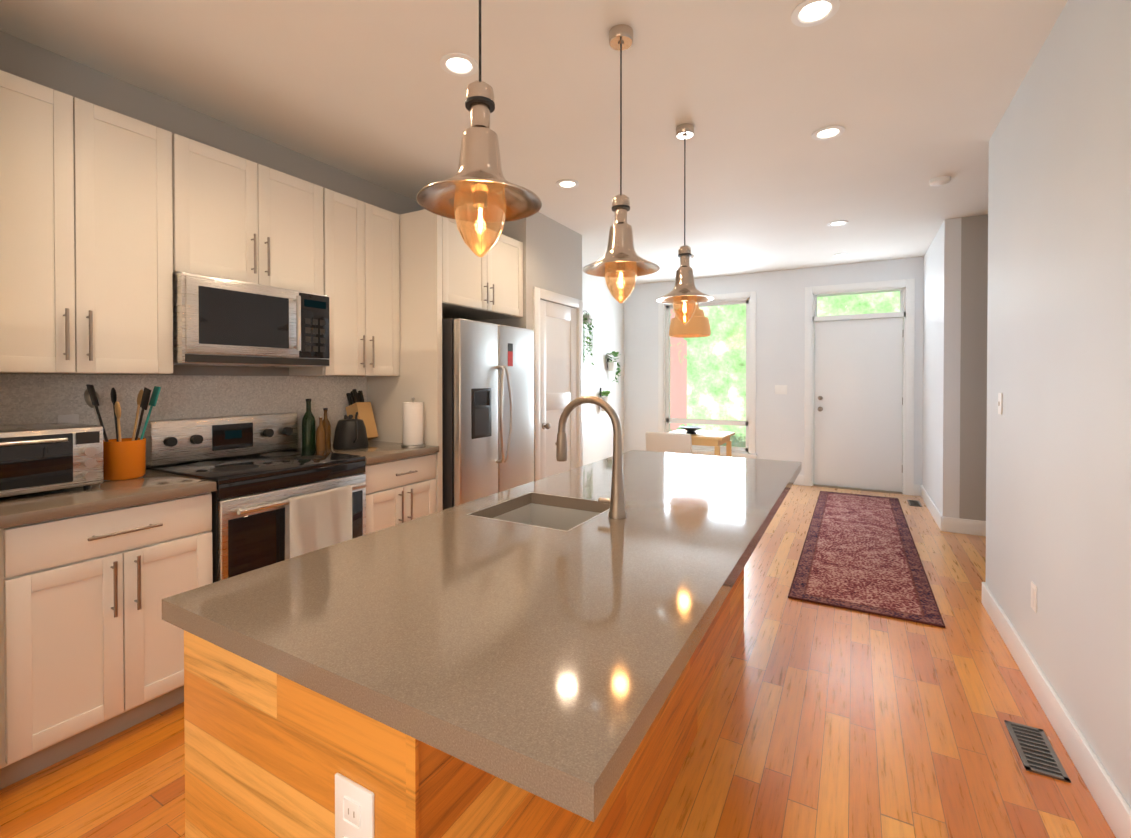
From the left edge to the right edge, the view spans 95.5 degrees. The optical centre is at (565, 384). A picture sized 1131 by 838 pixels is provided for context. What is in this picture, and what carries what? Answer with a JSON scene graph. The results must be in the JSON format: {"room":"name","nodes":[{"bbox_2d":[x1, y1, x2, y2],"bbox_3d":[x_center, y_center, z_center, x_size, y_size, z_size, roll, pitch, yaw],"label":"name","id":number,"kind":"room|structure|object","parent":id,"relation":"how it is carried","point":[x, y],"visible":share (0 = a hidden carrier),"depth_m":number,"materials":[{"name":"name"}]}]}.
{"room":"kitchen","nodes":[
{"label":"kitchen","id":0,"kind":"room"},
{"bbox_2d":[0,31,623,465],"bbox_3d":[-1.707,-0.066,3.368,0.200,2.770,10.730,0,1,29],"label":"wall","id":1,"kind":"structure","parent":0,"point":[60,73],"depth_m":3.04,"materials":[{"name":"paint"}]},
{"bbox_2d":[0,70,195,373],"bbox_3d":[-2.076,-0.593,2.148,0.345,1.096,0.738,0,1,29],"label":"upper cabinet","id":2,"kind":"object","parent":1,"relation":"attached to","point":[112,222],"depth_m":2.07,"materials":[{"name":"beige paint"}]},
{"bbox_2d":[196,141,327,294],"bbox_3d":[-1.740,-0.831,2.744,0.345,0.631,0.754,0,1,29],"label":"upper cabinet","id":3,"kind":"object","parent":1,"relation":"attached to","point":[256,223],"depth_m":2.66,"materials":[{"name":"beige paint"}]},
{"bbox_2d":[173,272,329,366],"bbox_3d":[-1.687,-0.305,2.718,0.462,0.410,0.748,0,1,29],"label":"microwave","id":4,"kind":"object","parent":3,"relation":"attached to","point":[221,322],"visible":0.96,"depth_m":2.54,"materials":[{"name":"silver metal"}]},
{"bbox_2d":[289,189,399,375],"bbox_3d":[-1.430,-0.603,3.297,0.345,1.096,0.634,0,1,29],"label":"upper cabinet","id":5,"kind":"object","parent":1,"relation":"attached to","point":[364,282],"depth_m":3.22,"materials":[{"name":"beige paint"}]},
{"bbox_2d":[442,216,522,320],"bbox_3d":[-0.872,-0.852,3.951,0.675,0.610,0.944,0,1,29],"label":"upper cabinet","id":6,"kind":"object","parent":1,"relation":"attached to","point":[489,286],"depth_m":3.76,"materials":[{"name":"beige paint"}]},
{"bbox_2d":[583,311,594,364],"bbox_3d":[0.279,-0.578,6.490,0.195,0.712,0.329,0,1,29],"label":"hanging planter","id":7,"kind":"object","parent":1,"relation":"attached to","point":[587,319],"visible":0.81,"depth_m":6.45,"materials":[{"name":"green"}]},
{"bbox_2d":[600,388,609,410],"bbox_3d":[0.546,0.206,7.017,0.151,0.320,0.166,0,1,29],"label":"hanging planter","id":8,"kind":"object","parent":1,"relation":"attached to","point":[604,395],"visible":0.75,"depth_m":6.98,"materials":[{"name":"white ceramic"}]},
{"bbox_2d":[606,351,620,381],"bbox_3d":[0.648,-0.234,7.220,0.257,0.453,0.282,0,1,29],"label":"hanging planter","id":9,"kind":"object","parent":1,"relation":"attached to","point":[611,366],"visible":1,"depth_m":7.18,"materials":[{"name":"white ceramic"}]},
{"bbox_2d":[474,212,581,397],"bbox_3d":[-0.384,-0.079,4.804,0.700,2.770,0.990,0,1,29],"label":"wall","id":10,"kind":"structure","parent":0,"point":[552,255],"depth_m":4.45,"materials":[{"name":"grey paint"}]},
{"bbox_2d":[533,287,582,480],"bbox_3d":[-0.092,0.244,4.695,0.118,2.125,0.870,0,1,29],"label":"door frame","id":11,"kind":"structure","parent":10,"relation":"attached to","point":[540,293],"depth_m":4.47,"materials":[{"name":"white wood"}]},
{"bbox_2d":[540,299,575,478],"bbox_3d":[-0.050,0.283,4.671,0.105,2.024,0.670,0,1,29],"label":"closet door","id":12,"kind":"structure","parent":10,"relation":"in","point":[557,359],"depth_m":4.63,"materials":[{"name":"white wood"}]},
{"bbox_2d":[0,0,1067,285],"bbox_3d":[0.865,-1.488,1.910,6.100,0.100,10.730,0,1,29],"label":"ceiling","id":13,"kind":"structure","parent":0,"point":[912,96],"depth_m":2.57,"materials":[{"name":"white paint"}]},
{"bbox_2d":[440,53,477,76],"bbox_3d":[-0.479,-1.438,2.316,0.170,0.008,0.170,0,1,29],"label":"recessed light","id":14,"kind":"object","parent":13,"relation":"in","point":[460,64],"visible":1,"depth_m":2.31,"materials":[{"name":"white"}]},
{"bbox_2d":[416,0,541,256],"bbox_3d":[-0.219,-0.879,1.315,0.316,1.106,0.316,0,1,29],"label":"pendant light","id":15,"kind":"object","parent":13,"relation":"hanging from","point":[479,188],"visible":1,"depth_m":1.30,"materials":[{"name":"silver metal"}]},
{"bbox_2d":[556,179,578,188],"bbox_3d":[0.015,-1.450,3.725,0.170,0.008,0.170,0,1,29],"label":"recessed light","id":16,"kind":"object","parent":13,"relation":"in","point":[567,183],"visible":1,"depth_m":3.72,"materials":[{"name":"white"}]},
{"bbox_2d":[582,24,659,302],"bbox_3d":[0.227,-0.886,2.108,0.316,1.106,0.316,0,1,29],"label":"pendant light","id":17,"kind":"object","parent":13,"relation":"hanging from","point":[620,259],"visible":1,"depth_m":2.09,"materials":[{"name":"silver metal"}]},
{"bbox_2d":[656,123,713,323],"bbox_3d":[0.673,-0.893,2.901,0.316,1.106,0.316,0,1,29],"label":"pendant light","id":18,"kind":"object","parent":13,"relation":"hanging from","point":[684,291],"visible":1,"depth_m":2.88,"materials":[{"name":"silver metal"}]},
{"bbox_2d":[669,255,710,337],"bbox_3d":[1.422,-1.013,5.886,0.470,0.919,0.470,0,1,29],"label":"rattan pendant light","id":19,"kind":"object","parent":13,"relation":"hanging from","point":[697,324],"visible":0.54,"depth_m":5.73,"materials":[{"name":"brown"}]},
{"bbox_2d":[791,0,839,26],"bbox_3d":[0.960,-1.435,1.978,0.170,0.008,0.170,0,1,29],"label":"recessed light","id":20,"kind":"object","parent":13,"relation":"in","point":[807,13],"visible":1,"depth_m":1.98,"materials":[{"name":"white"}]},
{"bbox_2d":[812,125,844,139],"bbox_3d":[1.509,-1.443,2.954,0.170,0.008,0.170,0,1,29],"label":"recessed light","id":21,"kind":"object","parent":13,"relation":"in","point":[829,132],"visible":1,"depth_m":2.95,"materials":[{"name":"white"}]},
{"bbox_2d":[827,220,847,226],"bbox_3d":[2.469,-1.459,4.663,0.170,0.008,0.170,0,1,29],"label":"recessed light","id":22,"kind":"object","parent":13,"relation":"in","point":[837,223],"visible":0.98,"depth_m":4.66,"materials":[{"name":"white"}]},
{"bbox_2d":[929,176,950,185],"bbox_3d":[2.652,-1.436,3.642,0.124,0.034,0.124,0,1,29],"label":"smoke detector","id":23,"kind":"object","parent":13,"relation":"attached to","point":[940,181],"visible":1,"depth_m":3.61,"materials":[{"name":"white plastic"}]},
{"bbox_2d":[0,484,1115,837],"bbox_3d":[0.865,1.381,1.936,6.100,0.100,10.730,0,1,29],"label":"floor","id":24,"kind":"structure","parent":0,"point":[820,720],"depth_m":1.90,"materials":[{"name":"brown wood"}]},
{"bbox_2d":[0,493,212,789],"bbox_3d":[-1.950,0.891,2.049,0.675,0.880,0.680,0,1,29],"label":"base cabinet","id":25,"kind":"object","parent":24,"relation":"on","point":[90,639],"depth_m":1.83,"materials":[{"name":"beige paint"}]},
{"bbox_2d":[0,469,215,528],"bbox_3d":[-1.938,0.431,2.042,0.698,0.040,0.673,0,1,29],"label":"countertop","id":26,"kind":"structure","parent":25,"relation":"on","point":[54,505],"depth_m":1.90,"materials":[{"name":"grey stone"}]},
{"bbox_2d":[0,422,103,497],"bbox_3d":[-2.061,0.288,1.974,0.412,0.245,0.345,0,1,29],"label":"toaster oven","id":27,"kind":"object","parent":26,"relation":"on","point":[37,458],"visible":1,"depth_m":1.91,"materials":[{"name":"silver metal"}]},
{"bbox_2d":[84,384,160,480],"bbox_3d":[-1.933,0.203,2.247,0.271,0.409,0.240,0,1,29],"label":"utensil crock","id":28,"kind":"object","parent":26,"relation":"on","point":[124,458],"visible":0.98,"depth_m":2.21,"materials":[{"name":"orange ceramic"}]},
{"bbox_2d":[144,412,366,582],"bbox_3d":[-1.540,0.740,2.645,0.747,1.130,0.752,0,1,29],"label":"stove","id":29,"kind":"object","parent":24,"relation":"on","point":[278,495],"visible":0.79,"depth_m":2.50,"materials":[{"name":"silver metal"}]},
{"bbox_2d":[364,453,439,533],"bbox_3d":[-1.270,0.880,3.259,0.675,0.880,0.568,0,1,29],"label":"base cabinet","id":30,"kind":"object","parent":24,"relation":"on","point":[397,492],"depth_m":3.07,"materials":[{"name":"beige paint"}]},
{"bbox_2d":[313,441,439,464],"bbox_3d":[-1.260,0.420,3.249,0.698,0.040,0.568,0,1,29],"label":"countertop","id":31,"kind":"structure","parent":30,"relation":"on","point":[376,451],"depth_m":3.12,"materials":[{"name":"grey stone"}]},
{"bbox_2d":[302,399,315,449],"bbox_3d":[-1.576,0.244,3.154,0.076,0.312,0.076,0,1,29],"label":"bottle","id":32,"kind":"object","parent":31,"relation":"on","point":[308,431],"visible":0.96,"depth_m":3.13,"materials":[{"name":"green glass"}]},
{"bbox_2d":[316,415,325,450],"bbox_3d":[-1.478,0.294,3.105,0.056,0.212,0.056,0,1,29],"label":"bottle","id":33,"kind":"object","parent":31,"relation":"on","point":[320,438],"visible":1,"depth_m":3.08,"materials":[{"name":"brown glass"}]},
{"bbox_2d":[323,408,330,448],"bbox_3d":[-1.493,0.273,3.200,0.060,0.252,0.060,0,1,29],"label":"bottle","id":34,"kind":"object","parent":31,"relation":"on","point":[326,424],"visible":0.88,"depth_m":3.19,"materials":[{"name":"brown glass"}]},
{"bbox_2d":[333,412,368,449],"bbox_3d":[-1.354,0.281,3.242,0.332,0.235,0.211,0,1,29],"label":"toaster","id":35,"kind":"object","parent":31,"relation":"on","point":[350,433],"visible":1,"depth_m":3.16,"materials":[{"name":"black metal"}]},
{"bbox_2d":[346,389,377,440],"bbox_3d":[-1.388,0.211,3.496,0.197,0.360,0.120,0,1,29],"label":"knife block","id":36,"kind":"object","parent":31,"relation":"on","point":[361,407],"visible":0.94,"depth_m":3.48,"materials":[{"name":"brown wood"}]},
{"bbox_2d":[401,397,424,447],"bbox_3d":[-0.982,0.240,3.314,0.150,0.316,0.150,0,1,29],"label":"paper towel","id":37,"kind":"object","parent":31,"relation":"on","point":[412,424],"visible":1,"depth_m":3.26,"materials":[{"name":"white paper"}]},
{"bbox_2d":[166,562,746,837],"bbox_3d":[0.114,0.892,1.895,0.626,0.880,2.409,0,1,29],"label":"kitchen island","id":38,"kind":"object","parent":24,"relation":"on","point":[271,752],"depth_m":0.88,"materials":[{"name":"brown wood"}]},
{"bbox_2d":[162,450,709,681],"bbox_3d":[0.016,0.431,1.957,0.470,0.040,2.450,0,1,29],"label":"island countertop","id":39,"kind":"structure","parent":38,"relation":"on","point":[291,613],"depth_m":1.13,"materials":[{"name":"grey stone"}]},
{"bbox_2d":[486,498,601,529],"bbox_3d":[-0.063,0.543,1.707,0.384,0.204,0.389,0,1,29],"label":"sink","id":40,"kind":"object","parent":39,"relation":"in","point":[562,515],"depth_m":1.89,"materials":[{"name":"silver metal"}]},
{"bbox_2d":[555,395,625,518],"bbox_3d":[0.077,0.224,1.652,0.252,0.378,0.056,0,1,29],"label":"faucet","id":41,"kind":"object","parent":39,"relation":"on","point":[616,501],"visible":0.98,"depth_m":1.60,"materials":[{"name":"silver metal"}]},
{"bbox_2d":[314,456,801,825],"bbox_3d":[0.425,0.433,1.727,0.470,0.040,2.450,0,1,29],"label":"island countertop","id":42,"kind":"structure","parent":38,"relation":"on","point":[546,674],"depth_m":0.85,"materials":[{"name":"grey stone"}]},
{"bbox_2d":[442,318,533,509],"bbox_3d":[-0.769,0.436,3.910,0.848,1.755,0.895,0,1,29],"label":"fridge","id":43,"kind":"object","parent":24,"relation":"on","point":[487,409],"visible":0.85,"depth_m":3.58,"materials":[{"name":"grey metal"}]},
{"bbox_2d":[645,432,691,453],"bbox_3d":[1.123,0.888,5.269,0.460,0.827,0.518,0,1,29],"label":"dining chair","id":44,"kind":"object","parent":24,"relation":"on","point":[669,442],"visible":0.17,"depth_m":5.04,"materials":[{"name":"beige fabric"}]},
{"bbox_2d":[667,429,734,456],"bbox_3d":[1.514,0.926,5.863,0.680,0.740,0.700,0,1,29],"label":"side table","id":45,"kind":"object","parent":24,"relation":"on","point":[716,439],"visible":0.31,"depth_m":5.62,"materials":[{"name":"brown wood"}]},
{"bbox_2d":[679,426,703,433],"bbox_3d":[1.417,0.517,5.788,0.280,0.078,0.280,0,1,29],"label":"bowl","id":46,"kind":"object","parent":45,"relation":"on","point":[691,429],"visible":0.98,"depth_m":5.75,"materials":[{"name":"ceramic"}]},
{"bbox_2d":[788,491,944,627],"bbox_3d":[2.565,1.302,4.490,0.790,0.012,3.460,0,1,29],"label":"rug","id":47,"kind":"object","parent":24,"relation":"on","point":[859,552],"visible":1,"depth_m":3.74,"materials":[{"name":"red carpet"}]},
{"bbox_2d":[907,500,921,506],"bbox_3d":[3.803,1.295,5.601,0.110,0.007,0.300,0,1,29],"label":"floor vent","id":48,"kind":"object","parent":24,"relation":"in","point":[915,503],"visible":0.98,"depth_m":5.58,"materials":[{"name":"silver metal"}]},
{"bbox_2d":[1004,720,1070,782],"bbox_3d":[1.710,1.329,1.873,0.115,0.007,0.290,0,1,29],"label":"floor vent","id":49,"kind":"object","parent":24,"relation":"in","point":[1035,751],"visible":1,"depth_m":1.85,"materials":[{"name":"silver metal"}]},
{"bbox_2d":[624,257,923,484],"bbox_3d":[2.614,-0.098,6.922,3.850,2.770,0.200,0,1,29],"label":"wall","id":50,"kind":"structure","parent":0,"point":[780,327],"depth_m":6.74,"materials":[{"name":"grey paint"}]},
{"bbox_2d":[658,291,756,458],"bbox_3d":[1.987,-0.098,7.246,1.390,2.285,0.250,0,1,29],"label":"window","id":51,"kind":"structure","parent":50,"relation":"in","point":[668,420],"depth_m":7.12,"materials":[{"name":"white"}]},
{"bbox_2d":[775,385,786,393],"bbox_3d":[2.806,0.069,6.695,0.150,0.120,0.012,0,1,29],"label":"wall plate","id":52,"kind":"object","parent":50,"relation":"attached to","point":[780,389],"depth_m":6.69,"materials":[{"name":"white plastic"}]},
{"bbox_2d":[793,475,803,484],"bbox_3d":[1.978,1.220,7.165,2.455,0.130,0.020,0,1,29],"label":"baseboard","id":53,"kind":"structure","parent":50,"relation":"attached to","point":[799,480],"depth_m":6.58,"materials":[{"name":"white wood"}]},
{"bbox_2d":[814,317,902,491],"bbox_3d":[3.571,0.241,6.296,0.948,2.068,0.110,0,1,29],"label":"front door","id":54,"kind":"structure","parent":50,"relation":"in","point":[858,386],"depth_m":6.29,"materials":[{"name":"white"}]},
{"bbox_2d":[814,290,902,315],"bbox_3d":[3.603,-0.993,6.347,0.950,0.270,0.040,0,1,29],"label":"transom","id":55,"kind":"object","parent":50,"relation":"attached to","point":[900,302],"visible":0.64,"depth_m":6.33,"materials":[{"name":"white"}]},
{"bbox_2d":[804,279,914,494],"bbox_3d":[3.603,0.030,6.356,1.160,2.525,0.220,0,1,29],"label":"door frame","id":56,"kind":"structure","parent":50,"relation":"attached to","point":[907,287],"depth_m":6.18,"materials":[{"name":"white wood"}]},
{"bbox_2d":[922,218,960,530],"bbox_3d":[3.865,-0.084,5.342,0.120,2.770,1.830,0,1,29],"label":"wall","id":57,"kind":"structure","parent":0,"point":[941,371],"depth_m":4.61,"materials":[{"name":"grey paint"}]},
{"bbox_2d":[917,485,940,523],"bbox_3d":[3.735,1.237,5.283,0.044,0.130,1.580,0,1,29],"label":"baseboard","id":58,"kind":"structure","parent":57,"relation":"attached to","point":[921,492],"depth_m":5.33,"materials":[{"name":"white wood"}]},
{"bbox_2d":[959,214,987,520],"bbox_3d":[4.357,-0.073,4.084,1.970,2.770,0.120,0,1,29],"label":"wall","id":59,"kind":"structure","parent":0,"point":[973,359],"depth_m":4.45,"materials":[{"name":"paint"}]},
{"bbox_2d":[937,515,985,535],"bbox_3d":[4.212,1.247,4.100,1.986,0.130,0.016,0,1,29],"label":"baseboard","id":60,"kind":"structure","parent":59,"relation":"attached to","point":[955,525],"depth_m":4.50,"materials":[{"name":"white wood"}]},
{"bbox_2d":[986,0,1130,807],"bbox_3d":[0.815,-0.035,-0.085,0.120,2.770,7.180,0,1,29],"label":"wall","id":61,"kind":"structure","parent":0,"point":[1058,491],"depth_m":1.90,"materials":[{"name":"grey paint"}]},
{"bbox_2d":[998,393,1002,414],"bbox_3d":[2.349,0.104,2.782,0.012,0.115,0.070,0,1,29],"label":"wall plate","id":62,"kind":"object","parent":61,"relation":"attached to","point":[1000,395],"depth_m":2.76,"materials":[{"name":"white plastic"}]},
{"bbox_2d":[1031,581,1036,612],"bbox_3d":[2.047,0.928,2.248,0.008,0.115,0.070,0,1,29],"label":"wall plate","id":63,"kind":"object","parent":61,"relation":"attached to","point":[1033,587],"depth_m":2.24,"materials":[{"name":"white plastic"}]},
{"bbox_2d":[982,582,1130,837],"bbox_3d":[0.817,1.283,0.050,0.036,0.130,6.996,0,1,29],"label":"baseboard","id":64,"kind":"structure","parent":61,"relation":"attached to","point":[1111,803],"depth_m":1.85,"materials":[{"name":"white wood"}]},
{"label":"outside","id":65,"kind":"structure","parent":0,"visible":0},
{"bbox_2d":[670,291,899,446],"bbox_3d":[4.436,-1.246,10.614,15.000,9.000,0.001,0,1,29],"label":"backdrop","id":66,"kind":"structure","parent":65,"point":[708,398],"depth_m":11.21,"materials":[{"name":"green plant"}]}
]}

